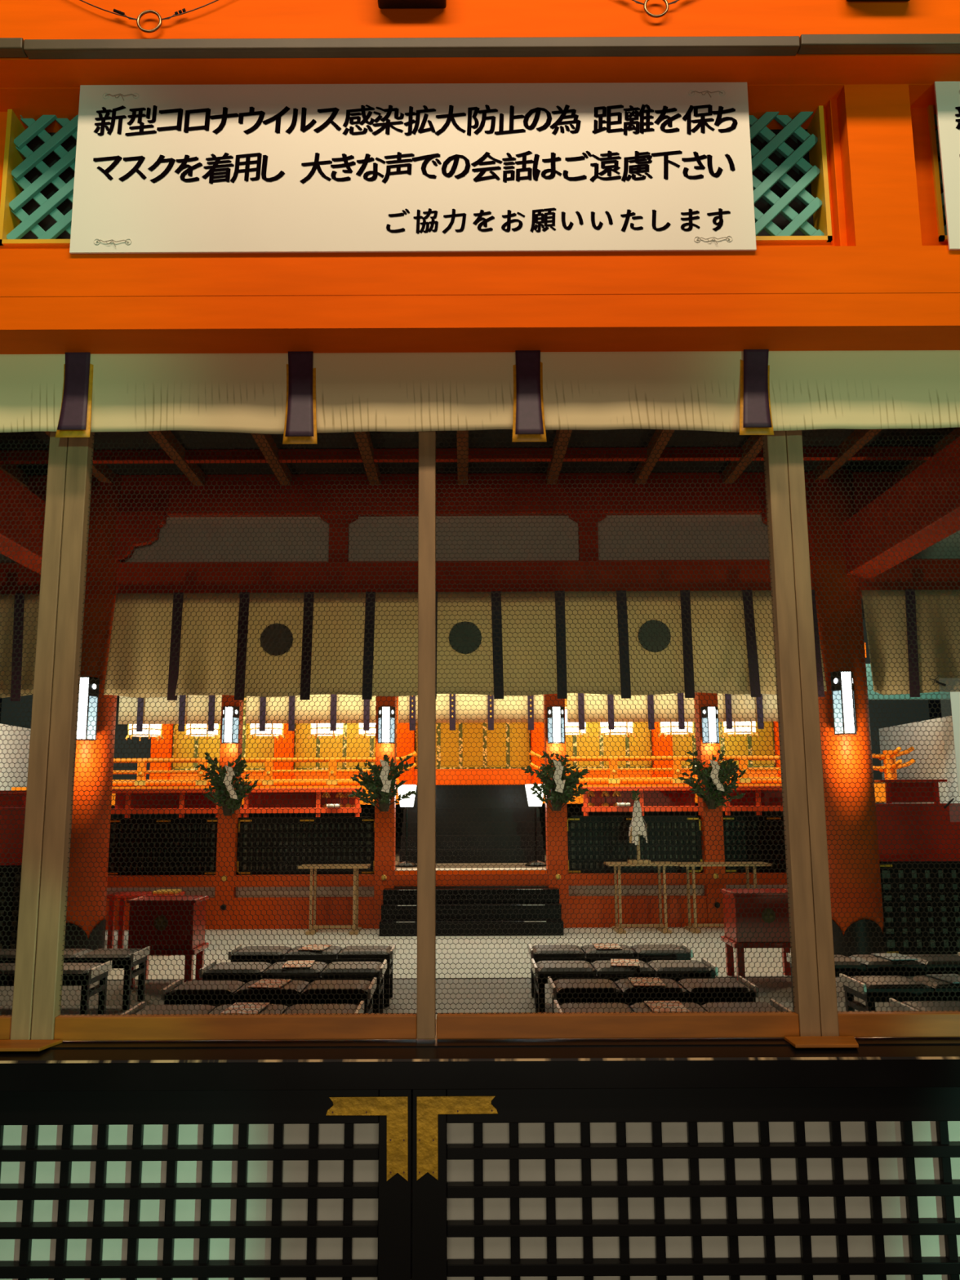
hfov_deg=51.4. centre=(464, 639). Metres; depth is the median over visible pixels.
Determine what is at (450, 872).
trim
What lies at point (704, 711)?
wall lamp
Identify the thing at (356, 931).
table
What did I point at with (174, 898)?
chest
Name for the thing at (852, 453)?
beam
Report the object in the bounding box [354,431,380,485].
beam
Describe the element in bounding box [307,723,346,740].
hanging lantern
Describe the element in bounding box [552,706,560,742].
diffuser
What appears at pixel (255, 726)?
hanging lantern
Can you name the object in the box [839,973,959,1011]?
bench
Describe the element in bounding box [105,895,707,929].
wall
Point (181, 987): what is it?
cushion
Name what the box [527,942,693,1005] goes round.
bench
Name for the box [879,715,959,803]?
wall
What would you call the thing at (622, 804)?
paper roll
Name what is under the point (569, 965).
cushion
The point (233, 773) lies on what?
evergreen spray
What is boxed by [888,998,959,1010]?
bench
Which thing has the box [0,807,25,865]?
screen
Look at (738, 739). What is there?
bamboo blind
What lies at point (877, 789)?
floor
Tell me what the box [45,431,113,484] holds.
beam
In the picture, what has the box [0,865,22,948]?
lattice panel
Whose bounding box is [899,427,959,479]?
beam
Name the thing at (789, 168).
transom
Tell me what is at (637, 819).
wand
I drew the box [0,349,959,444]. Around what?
curtain
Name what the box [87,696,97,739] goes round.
diffuser
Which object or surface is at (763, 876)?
beam
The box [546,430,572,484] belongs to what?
beam
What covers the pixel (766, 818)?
lattice panel
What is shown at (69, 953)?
cushion
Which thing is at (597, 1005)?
cushion
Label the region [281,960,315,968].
leaflet
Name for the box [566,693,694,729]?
curtain
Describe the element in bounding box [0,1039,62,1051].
block
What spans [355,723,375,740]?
hanging lantern
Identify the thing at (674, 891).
beam
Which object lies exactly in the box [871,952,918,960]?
leaflet
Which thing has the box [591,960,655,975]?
cushion
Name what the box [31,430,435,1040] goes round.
mesh screen
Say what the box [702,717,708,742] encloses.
diffuser
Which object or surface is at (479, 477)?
beam
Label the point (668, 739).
pillar
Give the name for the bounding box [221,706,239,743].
wall lamp
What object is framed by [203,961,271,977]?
cushion
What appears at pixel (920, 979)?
cushion
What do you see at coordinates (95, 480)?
column
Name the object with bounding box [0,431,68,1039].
mesh screen
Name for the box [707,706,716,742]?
diffuser
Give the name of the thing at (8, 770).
wall
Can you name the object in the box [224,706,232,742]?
diffuser
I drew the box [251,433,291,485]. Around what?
beam
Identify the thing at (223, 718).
diffuser
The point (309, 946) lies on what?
leaflet
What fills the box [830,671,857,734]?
wall lamp
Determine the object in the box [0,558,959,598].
beam
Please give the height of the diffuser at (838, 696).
0.432 m
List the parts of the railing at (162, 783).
rail, rail, rail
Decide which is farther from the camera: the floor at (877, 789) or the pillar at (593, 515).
the floor at (877, 789)
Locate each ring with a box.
[80,0,218,32]
[631,0,679,17]
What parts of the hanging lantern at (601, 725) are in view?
frame, glass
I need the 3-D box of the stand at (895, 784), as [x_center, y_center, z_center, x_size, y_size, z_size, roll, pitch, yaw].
[5.537,2.644,12.331,0.831,1.810,0.400,0,-9,0]
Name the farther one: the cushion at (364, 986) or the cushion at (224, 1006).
the cushion at (364, 986)
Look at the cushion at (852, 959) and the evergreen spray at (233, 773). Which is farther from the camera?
the evergreen spray at (233, 773)
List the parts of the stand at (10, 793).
leg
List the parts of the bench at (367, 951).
trim, frame, leg, leg, trim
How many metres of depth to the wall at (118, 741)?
19.22 m
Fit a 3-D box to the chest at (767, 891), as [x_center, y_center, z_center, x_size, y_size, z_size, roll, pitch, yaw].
[2.660,2.629,8.901,0.635,0.759,0.480,0,-9,0]
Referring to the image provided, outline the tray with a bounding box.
[152,888,181,893]
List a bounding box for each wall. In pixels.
[0,107,948,249]
[0,514,959,563]
[0,618,929,848]
[0,723,31,790]
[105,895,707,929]
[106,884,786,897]
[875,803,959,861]
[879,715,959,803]
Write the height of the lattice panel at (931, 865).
0.928 m
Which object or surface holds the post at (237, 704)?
on the floor at (477, 971)
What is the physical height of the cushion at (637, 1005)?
0.050 m
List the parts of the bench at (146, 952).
frame, leg, rail, trim, leg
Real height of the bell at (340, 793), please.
0.217 m
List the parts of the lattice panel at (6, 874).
frame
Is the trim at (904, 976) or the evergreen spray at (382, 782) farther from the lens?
the evergreen spray at (382, 782)
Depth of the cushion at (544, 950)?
7.80 m
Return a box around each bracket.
[114,510,166,560]
[761,507,813,556]
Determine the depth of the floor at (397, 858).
13.54 m
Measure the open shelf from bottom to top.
1.054 m
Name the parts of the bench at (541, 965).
trim, leg, leg, frame, trim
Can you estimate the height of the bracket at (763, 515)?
0.531 m
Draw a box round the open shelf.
[722,786,782,815]
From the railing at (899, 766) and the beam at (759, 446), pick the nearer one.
the beam at (759, 446)
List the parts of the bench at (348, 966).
trim, frame, leg, rail, leg, trim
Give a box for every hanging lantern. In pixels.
[124,724,164,741]
[182,724,220,741]
[244,709,285,740]
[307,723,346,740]
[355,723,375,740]
[564,698,589,739]
[597,721,635,739]
[657,721,695,738]
[720,721,759,738]
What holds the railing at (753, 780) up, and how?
on the floor at (877, 789)
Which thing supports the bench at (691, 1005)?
on the floor at (758, 984)
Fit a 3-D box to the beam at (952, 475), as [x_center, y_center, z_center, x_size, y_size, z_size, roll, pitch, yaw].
[4.189,-1.502,7.259,0.350,0.570,7.050,0,-9,0]
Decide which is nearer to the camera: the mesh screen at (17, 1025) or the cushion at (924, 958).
the mesh screen at (17, 1025)
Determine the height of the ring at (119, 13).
0.153 m
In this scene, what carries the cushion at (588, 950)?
on the bench at (544, 950)
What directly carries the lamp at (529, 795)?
on the floor at (397, 858)
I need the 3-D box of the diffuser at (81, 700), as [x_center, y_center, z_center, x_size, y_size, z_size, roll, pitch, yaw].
[-3.865,0.689,10.081,0.111,0.620,0.006,0,-9,0]
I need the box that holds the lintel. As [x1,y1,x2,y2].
[0,84,937,132]
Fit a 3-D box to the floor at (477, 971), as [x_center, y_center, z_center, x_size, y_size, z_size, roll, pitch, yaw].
[0.017,3.942,14.205,18.000,0.100,10.691,0,-9,0]
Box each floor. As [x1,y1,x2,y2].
[0,977,911,1018]
[11,783,886,805]
[104,927,956,979]
[395,847,546,870]
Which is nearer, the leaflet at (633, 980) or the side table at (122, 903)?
the leaflet at (633, 980)
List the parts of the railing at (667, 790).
panel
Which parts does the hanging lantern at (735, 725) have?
glass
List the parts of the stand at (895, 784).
leg, leg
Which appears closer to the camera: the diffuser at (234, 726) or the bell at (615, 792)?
the diffuser at (234, 726)
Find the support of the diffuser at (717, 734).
attached to the wall lamp at (704, 711)
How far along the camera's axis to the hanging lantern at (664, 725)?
17.15 m
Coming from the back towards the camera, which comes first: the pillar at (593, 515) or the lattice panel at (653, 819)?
the lattice panel at (653, 819)
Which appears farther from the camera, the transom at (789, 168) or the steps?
the steps
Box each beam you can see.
[0,0,959,88]
[0,245,959,354]
[0,446,933,463]
[0,463,28,486]
[0,470,45,574]
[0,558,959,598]
[25,471,900,517]
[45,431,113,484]
[106,872,786,887]
[147,430,204,485]
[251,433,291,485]
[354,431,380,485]
[456,430,468,484]
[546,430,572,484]
[634,429,674,484]
[722,435,763,484]
[813,429,881,480]
[843,436,959,577]
[865,663,950,700]
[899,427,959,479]
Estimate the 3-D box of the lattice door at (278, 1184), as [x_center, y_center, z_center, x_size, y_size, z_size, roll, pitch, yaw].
[-1.639,1.755,2.650,2.994,1.070,0.066,0,-9,0]
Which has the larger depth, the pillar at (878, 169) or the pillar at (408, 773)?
the pillar at (408, 773)
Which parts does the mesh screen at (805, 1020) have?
rail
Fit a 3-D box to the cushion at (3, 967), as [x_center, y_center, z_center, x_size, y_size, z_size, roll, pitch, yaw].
[-3.258,2.365,7.139,0.415,0.050,0.400,0,-9,0]
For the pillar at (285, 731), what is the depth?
17.70 m
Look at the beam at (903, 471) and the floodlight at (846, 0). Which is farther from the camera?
the beam at (903, 471)
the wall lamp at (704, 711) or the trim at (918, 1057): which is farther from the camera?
the wall lamp at (704, 711)
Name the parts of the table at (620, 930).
leg, foot rail, leg, leg, foot rail, leg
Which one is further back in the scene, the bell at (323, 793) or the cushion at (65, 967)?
the bell at (323, 793)
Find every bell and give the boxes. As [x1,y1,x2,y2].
[321,792,330,807]
[335,792,344,807]
[344,792,352,807]
[587,791,595,806]
[600,791,609,806]
[612,791,621,806]
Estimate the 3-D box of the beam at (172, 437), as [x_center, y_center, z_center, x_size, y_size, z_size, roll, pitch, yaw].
[-2.879,-2.306,7.320,0.110,0.129,7.100,0,-9,0]
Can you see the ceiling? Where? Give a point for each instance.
(337, 435)
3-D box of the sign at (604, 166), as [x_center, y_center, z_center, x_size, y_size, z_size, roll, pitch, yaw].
[-0.156,-1.448,3.022,2.051,0.582,0.015,0,-9,0]
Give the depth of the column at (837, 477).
10.28 m
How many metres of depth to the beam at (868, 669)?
15.56 m
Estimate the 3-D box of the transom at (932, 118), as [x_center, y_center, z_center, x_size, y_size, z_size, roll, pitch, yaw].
[2.772,-1.495,3.195,2.592,0.518,0.122,0,-9,0]
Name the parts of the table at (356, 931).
leg, foot rail, leg, leg, foot rail, leg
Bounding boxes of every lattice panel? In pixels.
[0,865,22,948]
[107,817,217,875]
[236,817,374,875]
[567,815,702,873]
[723,814,786,872]
[879,861,959,954]
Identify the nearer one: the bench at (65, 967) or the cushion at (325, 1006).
the cushion at (325, 1006)
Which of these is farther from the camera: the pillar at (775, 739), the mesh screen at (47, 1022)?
the pillar at (775, 739)
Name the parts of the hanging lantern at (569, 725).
glass, frame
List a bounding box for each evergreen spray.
[195,752,258,815]
[346,754,417,811]
[521,751,590,810]
[678,749,746,808]
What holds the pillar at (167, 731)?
on the floor at (877, 789)
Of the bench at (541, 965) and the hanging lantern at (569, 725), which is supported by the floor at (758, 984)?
the bench at (541, 965)
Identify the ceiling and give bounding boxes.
[0,427,956,618]
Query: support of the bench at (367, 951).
on the floor at (758, 984)
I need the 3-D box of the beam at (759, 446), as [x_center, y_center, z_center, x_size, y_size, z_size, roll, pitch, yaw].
[2.854,-2.331,7.320,0.110,0.129,7.100,0,-9,0]
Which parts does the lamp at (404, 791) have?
lamp shade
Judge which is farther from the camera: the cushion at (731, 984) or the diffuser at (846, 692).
the diffuser at (846, 692)
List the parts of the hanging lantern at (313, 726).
glass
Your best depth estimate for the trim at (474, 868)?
12.80 m
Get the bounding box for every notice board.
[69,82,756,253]
[933,81,959,249]
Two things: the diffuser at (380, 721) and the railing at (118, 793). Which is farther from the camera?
the railing at (118, 793)
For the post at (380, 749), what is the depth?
12.64 m
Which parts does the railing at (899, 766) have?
rail, rail, rail, rail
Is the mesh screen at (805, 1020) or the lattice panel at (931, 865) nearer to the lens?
the mesh screen at (805, 1020)
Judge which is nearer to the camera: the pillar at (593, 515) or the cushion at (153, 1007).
the cushion at (153, 1007)
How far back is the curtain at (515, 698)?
16.82 m
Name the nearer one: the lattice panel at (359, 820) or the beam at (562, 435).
the beam at (562, 435)
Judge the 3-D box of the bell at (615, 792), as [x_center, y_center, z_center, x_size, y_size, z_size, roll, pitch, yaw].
[2.136,2.221,13.973,0.122,0.217,0.126,0,-9,0]
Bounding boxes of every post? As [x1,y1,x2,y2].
[213,694,243,929]
[373,696,396,928]
[543,693,569,928]
[693,692,726,927]
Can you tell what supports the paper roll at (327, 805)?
on the railing at (281, 792)
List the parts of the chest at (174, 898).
leg, leg, crest plate, moulding, leg, leg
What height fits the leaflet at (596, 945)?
0.006 m
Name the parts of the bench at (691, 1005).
trim, trim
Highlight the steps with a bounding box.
[379,887,564,936]
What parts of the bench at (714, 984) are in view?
trim, frame, trim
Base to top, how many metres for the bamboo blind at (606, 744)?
2.454 m
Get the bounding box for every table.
[106,891,184,955]
[297,863,370,934]
[604,861,678,933]
[674,862,772,933]
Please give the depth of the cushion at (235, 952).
7.80 m
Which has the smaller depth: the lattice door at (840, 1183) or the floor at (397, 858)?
the lattice door at (840, 1183)
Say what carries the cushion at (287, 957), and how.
on the bench at (367, 951)
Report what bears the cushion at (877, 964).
on the bench at (847, 959)
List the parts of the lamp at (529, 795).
lamp shade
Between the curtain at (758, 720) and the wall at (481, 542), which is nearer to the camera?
the wall at (481, 542)
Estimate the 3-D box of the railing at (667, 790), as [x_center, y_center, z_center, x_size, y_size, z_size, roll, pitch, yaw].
[2.482,2.589,13.963,1.687,1.054,0.440,0,-9,0]
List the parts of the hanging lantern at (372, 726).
glass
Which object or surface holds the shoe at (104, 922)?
on the column at (95, 480)
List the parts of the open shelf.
panel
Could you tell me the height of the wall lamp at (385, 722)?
0.469 m
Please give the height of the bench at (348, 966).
0.414 m
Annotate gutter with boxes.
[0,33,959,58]
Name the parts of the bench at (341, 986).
trim, frame, rail, trim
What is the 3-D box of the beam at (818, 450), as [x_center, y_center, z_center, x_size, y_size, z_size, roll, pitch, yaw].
[-0.008,-1.874,10.104,18.000,0.108,0.100,0,-9,0]
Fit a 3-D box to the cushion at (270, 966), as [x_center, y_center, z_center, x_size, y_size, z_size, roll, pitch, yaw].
[-1.210,2.357,7.144,0.401,0.050,0.400,0,-9,0]
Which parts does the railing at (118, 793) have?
panel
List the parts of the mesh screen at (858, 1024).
rail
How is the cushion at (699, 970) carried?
on the bench at (541, 965)
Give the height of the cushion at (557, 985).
0.050 m
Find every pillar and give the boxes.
[149,724,173,786]
[273,723,294,778]
[320,514,358,561]
[396,696,414,784]
[530,722,544,784]
[568,512,606,559]
[651,721,672,777]
[773,721,781,777]
[836,84,922,245]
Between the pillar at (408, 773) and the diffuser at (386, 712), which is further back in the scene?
the pillar at (408, 773)
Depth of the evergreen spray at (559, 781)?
12.47 m
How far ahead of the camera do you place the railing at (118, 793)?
13.94 m
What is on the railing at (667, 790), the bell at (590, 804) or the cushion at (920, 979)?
the bell at (590, 804)
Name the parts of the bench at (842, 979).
leg, trim, rail, leg, frame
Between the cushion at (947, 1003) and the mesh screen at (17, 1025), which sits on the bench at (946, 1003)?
the cushion at (947, 1003)
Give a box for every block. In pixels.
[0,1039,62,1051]
[784,1035,858,1048]
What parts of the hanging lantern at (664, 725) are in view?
glass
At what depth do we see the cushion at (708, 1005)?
5.65 m
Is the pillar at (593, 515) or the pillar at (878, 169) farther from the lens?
the pillar at (593, 515)
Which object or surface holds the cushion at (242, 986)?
on the bench at (341, 986)
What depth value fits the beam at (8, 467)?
10.52 m
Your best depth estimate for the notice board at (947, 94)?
3.03 m
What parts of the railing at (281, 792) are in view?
panel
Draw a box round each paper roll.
[326,804,340,807]
[617,802,630,806]
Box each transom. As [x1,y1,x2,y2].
[0,105,832,245]
[927,105,947,241]
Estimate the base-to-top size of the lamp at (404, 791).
1.084 m
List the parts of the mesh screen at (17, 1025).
rail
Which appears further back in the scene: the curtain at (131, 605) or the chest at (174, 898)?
the curtain at (131, 605)
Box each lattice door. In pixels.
[0,1089,412,1279]
[411,1087,959,1279]
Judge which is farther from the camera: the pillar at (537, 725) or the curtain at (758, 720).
the pillar at (537, 725)
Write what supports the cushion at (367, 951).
on the bench at (367, 951)
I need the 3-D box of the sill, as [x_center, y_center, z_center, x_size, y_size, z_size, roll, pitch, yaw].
[0.005,1.203,2.915,8.400,0.088,0.459,0,-9,0]
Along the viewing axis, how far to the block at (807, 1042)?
2.78 m
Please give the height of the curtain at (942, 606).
1.149 m
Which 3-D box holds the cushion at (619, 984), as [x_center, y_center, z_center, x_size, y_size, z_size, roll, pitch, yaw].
[1.187,2.222,6.379,0.400,0.050,0.400,0,-9,0]
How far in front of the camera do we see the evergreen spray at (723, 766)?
12.49 m
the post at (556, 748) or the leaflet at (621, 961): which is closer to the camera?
the leaflet at (621, 961)
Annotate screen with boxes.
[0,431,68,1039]
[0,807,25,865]
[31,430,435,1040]
[435,428,821,1039]
[785,427,959,1037]
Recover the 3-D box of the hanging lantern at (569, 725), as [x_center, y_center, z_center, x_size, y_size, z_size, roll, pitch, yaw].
[1.821,1.060,17.355,0.782,1.310,0.589,0,-9,0]
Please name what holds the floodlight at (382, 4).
attached to the beam at (24, 19)
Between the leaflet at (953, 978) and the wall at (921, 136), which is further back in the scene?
the leaflet at (953, 978)
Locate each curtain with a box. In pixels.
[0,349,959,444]
[0,593,39,701]
[103,589,826,700]
[118,694,222,731]
[245,694,376,731]
[398,693,543,730]
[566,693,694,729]
[717,693,777,728]
[861,589,959,697]
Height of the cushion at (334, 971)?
0.050 m
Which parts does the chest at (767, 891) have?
leg, leg, moulding, crest plate, leg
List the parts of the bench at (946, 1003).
trim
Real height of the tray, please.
0.029 m
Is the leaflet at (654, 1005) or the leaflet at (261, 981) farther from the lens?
the leaflet at (261, 981)
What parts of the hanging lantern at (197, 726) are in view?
glass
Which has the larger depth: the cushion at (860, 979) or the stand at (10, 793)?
the stand at (10, 793)
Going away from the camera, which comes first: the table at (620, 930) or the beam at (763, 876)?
the table at (620, 930)
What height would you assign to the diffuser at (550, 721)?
0.313 m
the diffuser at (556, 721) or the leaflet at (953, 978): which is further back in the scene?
the diffuser at (556, 721)
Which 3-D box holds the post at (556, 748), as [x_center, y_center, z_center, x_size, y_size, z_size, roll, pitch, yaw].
[1.173,1.448,12.923,0.257,4.400,0.281,0,-9,0]
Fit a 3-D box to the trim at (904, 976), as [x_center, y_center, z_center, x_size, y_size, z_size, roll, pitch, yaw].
[0.013,3.077,8.899,18.000,0.096,0.060,0,-9,0]
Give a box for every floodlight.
[377,0,446,8]
[846,0,909,1]
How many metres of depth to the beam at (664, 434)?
9.93 m
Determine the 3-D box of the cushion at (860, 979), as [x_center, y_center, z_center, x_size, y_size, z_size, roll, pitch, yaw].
[2.736,2.227,6.454,0.415,0.050,0.400,0,-9,0]
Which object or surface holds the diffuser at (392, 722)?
attached to the wall lamp at (385, 722)
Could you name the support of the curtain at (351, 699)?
hanging from the beam
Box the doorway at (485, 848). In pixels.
[399,784,544,863]
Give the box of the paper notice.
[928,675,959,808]
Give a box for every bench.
[0,946,150,1009]
[0,960,111,1014]
[123,1000,364,1013]
[160,977,376,1013]
[199,959,386,1013]
[227,943,395,1006]
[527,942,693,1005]
[531,957,718,1012]
[547,975,759,1012]
[553,999,791,1012]
[786,951,959,1010]
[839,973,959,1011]
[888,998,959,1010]
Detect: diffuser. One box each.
[76,677,88,738]
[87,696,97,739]
[222,717,224,742]
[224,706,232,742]
[232,717,238,742]
[378,717,381,742]
[382,706,389,742]
[390,717,394,742]
[547,717,552,742]
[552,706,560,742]
[560,717,564,742]
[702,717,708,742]
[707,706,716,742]
[716,718,719,742]
[832,690,843,733]
[840,671,854,733]
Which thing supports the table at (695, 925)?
on the floor at (477, 971)
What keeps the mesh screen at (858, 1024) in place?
on the sill
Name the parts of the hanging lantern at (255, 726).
glass, frame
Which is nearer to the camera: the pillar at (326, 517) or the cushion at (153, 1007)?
the cushion at (153, 1007)
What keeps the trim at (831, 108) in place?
attached to the wall at (921, 136)
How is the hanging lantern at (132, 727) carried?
hanging from the beam
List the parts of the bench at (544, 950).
trim, leg, leg, frame, trim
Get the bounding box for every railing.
[111,788,217,817]
[112,751,417,786]
[240,787,363,817]
[528,750,781,784]
[580,786,698,816]
[871,746,915,779]
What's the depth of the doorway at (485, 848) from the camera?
14.72 m
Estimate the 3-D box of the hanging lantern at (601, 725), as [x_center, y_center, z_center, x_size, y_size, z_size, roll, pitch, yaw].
[2.633,1.056,17.355,0.782,1.310,0.589,0,-9,0]
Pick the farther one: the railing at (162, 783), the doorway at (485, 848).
the railing at (162, 783)
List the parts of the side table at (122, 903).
leg, leg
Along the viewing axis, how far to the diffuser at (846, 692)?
10.08 m
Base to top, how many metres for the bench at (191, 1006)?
0.414 m
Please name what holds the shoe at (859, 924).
on the column at (837, 477)
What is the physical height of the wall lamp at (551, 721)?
0.469 m
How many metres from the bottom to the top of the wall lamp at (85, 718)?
0.642 m
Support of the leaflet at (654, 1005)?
on the bench at (691, 1005)
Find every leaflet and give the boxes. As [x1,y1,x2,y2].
[220,1002,269,1013]
[247,978,292,988]
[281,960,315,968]
[298,944,332,951]
[591,943,622,949]
[610,959,639,966]
[627,977,666,986]
[644,1000,689,1012]
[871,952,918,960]
[926,973,959,983]
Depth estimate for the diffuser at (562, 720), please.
12.73 m
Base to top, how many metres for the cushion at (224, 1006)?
0.050 m
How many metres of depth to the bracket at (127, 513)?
10.70 m
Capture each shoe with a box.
[64,919,106,950]
[831,917,886,956]
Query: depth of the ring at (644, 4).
2.96 m
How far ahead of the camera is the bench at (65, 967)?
6.99 m
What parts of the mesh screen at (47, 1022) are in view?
rail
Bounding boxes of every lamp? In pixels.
[76,676,99,740]
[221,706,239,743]
[377,706,395,743]
[395,784,417,866]
[524,784,546,866]
[546,706,564,743]
[701,706,719,743]
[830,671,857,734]
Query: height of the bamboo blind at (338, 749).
2.454 m
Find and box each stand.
[0,790,26,807]
[874,779,947,803]
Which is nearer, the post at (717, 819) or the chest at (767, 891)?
the chest at (767, 891)
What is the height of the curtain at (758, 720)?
1.198 m
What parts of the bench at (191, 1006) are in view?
trim, trim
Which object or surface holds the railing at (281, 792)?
on the floor at (397, 858)
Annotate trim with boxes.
[0,1056,959,1063]
[107,976,912,980]
[395,867,546,871]
[395,870,546,874]
[825,98,847,245]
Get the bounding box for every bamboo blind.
[171,696,274,770]
[293,718,396,769]
[414,722,530,768]
[565,721,652,768]
[671,721,775,768]
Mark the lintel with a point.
(789, 100)
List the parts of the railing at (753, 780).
rail, rail, rail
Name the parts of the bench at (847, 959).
trim, leg, frame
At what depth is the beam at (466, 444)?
9.93 m
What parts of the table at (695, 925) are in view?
leg, foot rail, leg, leg, leg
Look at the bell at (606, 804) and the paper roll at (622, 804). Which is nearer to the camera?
the paper roll at (622, 804)
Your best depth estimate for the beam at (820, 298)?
2.97 m
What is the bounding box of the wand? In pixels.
[626,789,650,862]
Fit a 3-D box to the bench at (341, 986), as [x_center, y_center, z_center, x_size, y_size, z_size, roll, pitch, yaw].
[-1.231,2.404,6.351,1.302,0.414,0.410,0,-9,0]
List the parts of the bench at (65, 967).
frame, leg, rail, trim, leg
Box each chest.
[126,895,208,987]
[720,888,791,980]
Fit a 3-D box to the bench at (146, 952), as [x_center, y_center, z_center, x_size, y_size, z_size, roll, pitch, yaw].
[-3.205,2.655,7.834,1.320,0.414,0.410,0,-9,0]
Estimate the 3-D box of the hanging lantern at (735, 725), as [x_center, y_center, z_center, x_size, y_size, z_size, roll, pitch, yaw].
[4.767,1.047,17.355,0.782,1.310,0.589,0,-9,0]
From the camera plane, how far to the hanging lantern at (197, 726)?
17.08 m
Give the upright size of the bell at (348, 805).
0.217 m
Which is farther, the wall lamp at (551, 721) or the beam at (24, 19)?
the wall lamp at (551, 721)
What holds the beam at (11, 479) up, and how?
attached to the column at (95, 480)
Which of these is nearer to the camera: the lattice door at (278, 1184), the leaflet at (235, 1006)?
the lattice door at (278, 1184)
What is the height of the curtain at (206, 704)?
1.198 m
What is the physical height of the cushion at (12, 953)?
0.050 m
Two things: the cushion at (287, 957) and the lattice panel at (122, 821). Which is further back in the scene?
the lattice panel at (122, 821)
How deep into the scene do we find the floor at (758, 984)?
8.11 m
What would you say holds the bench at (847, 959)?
on the floor at (758, 984)
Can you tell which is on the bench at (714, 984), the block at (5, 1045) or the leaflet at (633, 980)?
the leaflet at (633, 980)
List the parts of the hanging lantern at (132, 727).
glass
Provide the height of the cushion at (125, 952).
0.050 m
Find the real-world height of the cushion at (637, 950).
0.050 m
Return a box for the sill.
[0,1018,959,1091]
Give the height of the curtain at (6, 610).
1.149 m
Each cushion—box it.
[0,948,16,962]
[0,963,15,978]
[62,962,102,977]
[63,948,93,961]
[75,948,141,961]
[136,1004,215,1013]
[164,980,244,999]
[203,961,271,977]
[208,1004,288,1013]
[231,946,292,959]
[232,980,308,999]
[262,961,327,977]
[283,1004,358,1013]
[284,946,342,959]
[301,980,371,998]
[321,961,382,977]
[337,945,391,958]
[531,944,585,957]
[535,960,595,976]
[553,978,622,997]
[559,1002,632,1012]
[580,944,637,957]
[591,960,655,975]
[613,978,688,997]
[629,1002,706,1012]
[630,944,689,957]
[646,960,714,975]
[676,978,755,996]
[701,1001,779,1011]
[834,955,866,969]
[847,954,924,968]
[849,975,933,994]
[902,1000,959,1010]
[907,954,959,968]
[909,975,959,993]
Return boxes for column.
[66,473,123,938]
[805,467,884,935]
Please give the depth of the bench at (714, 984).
6.20 m

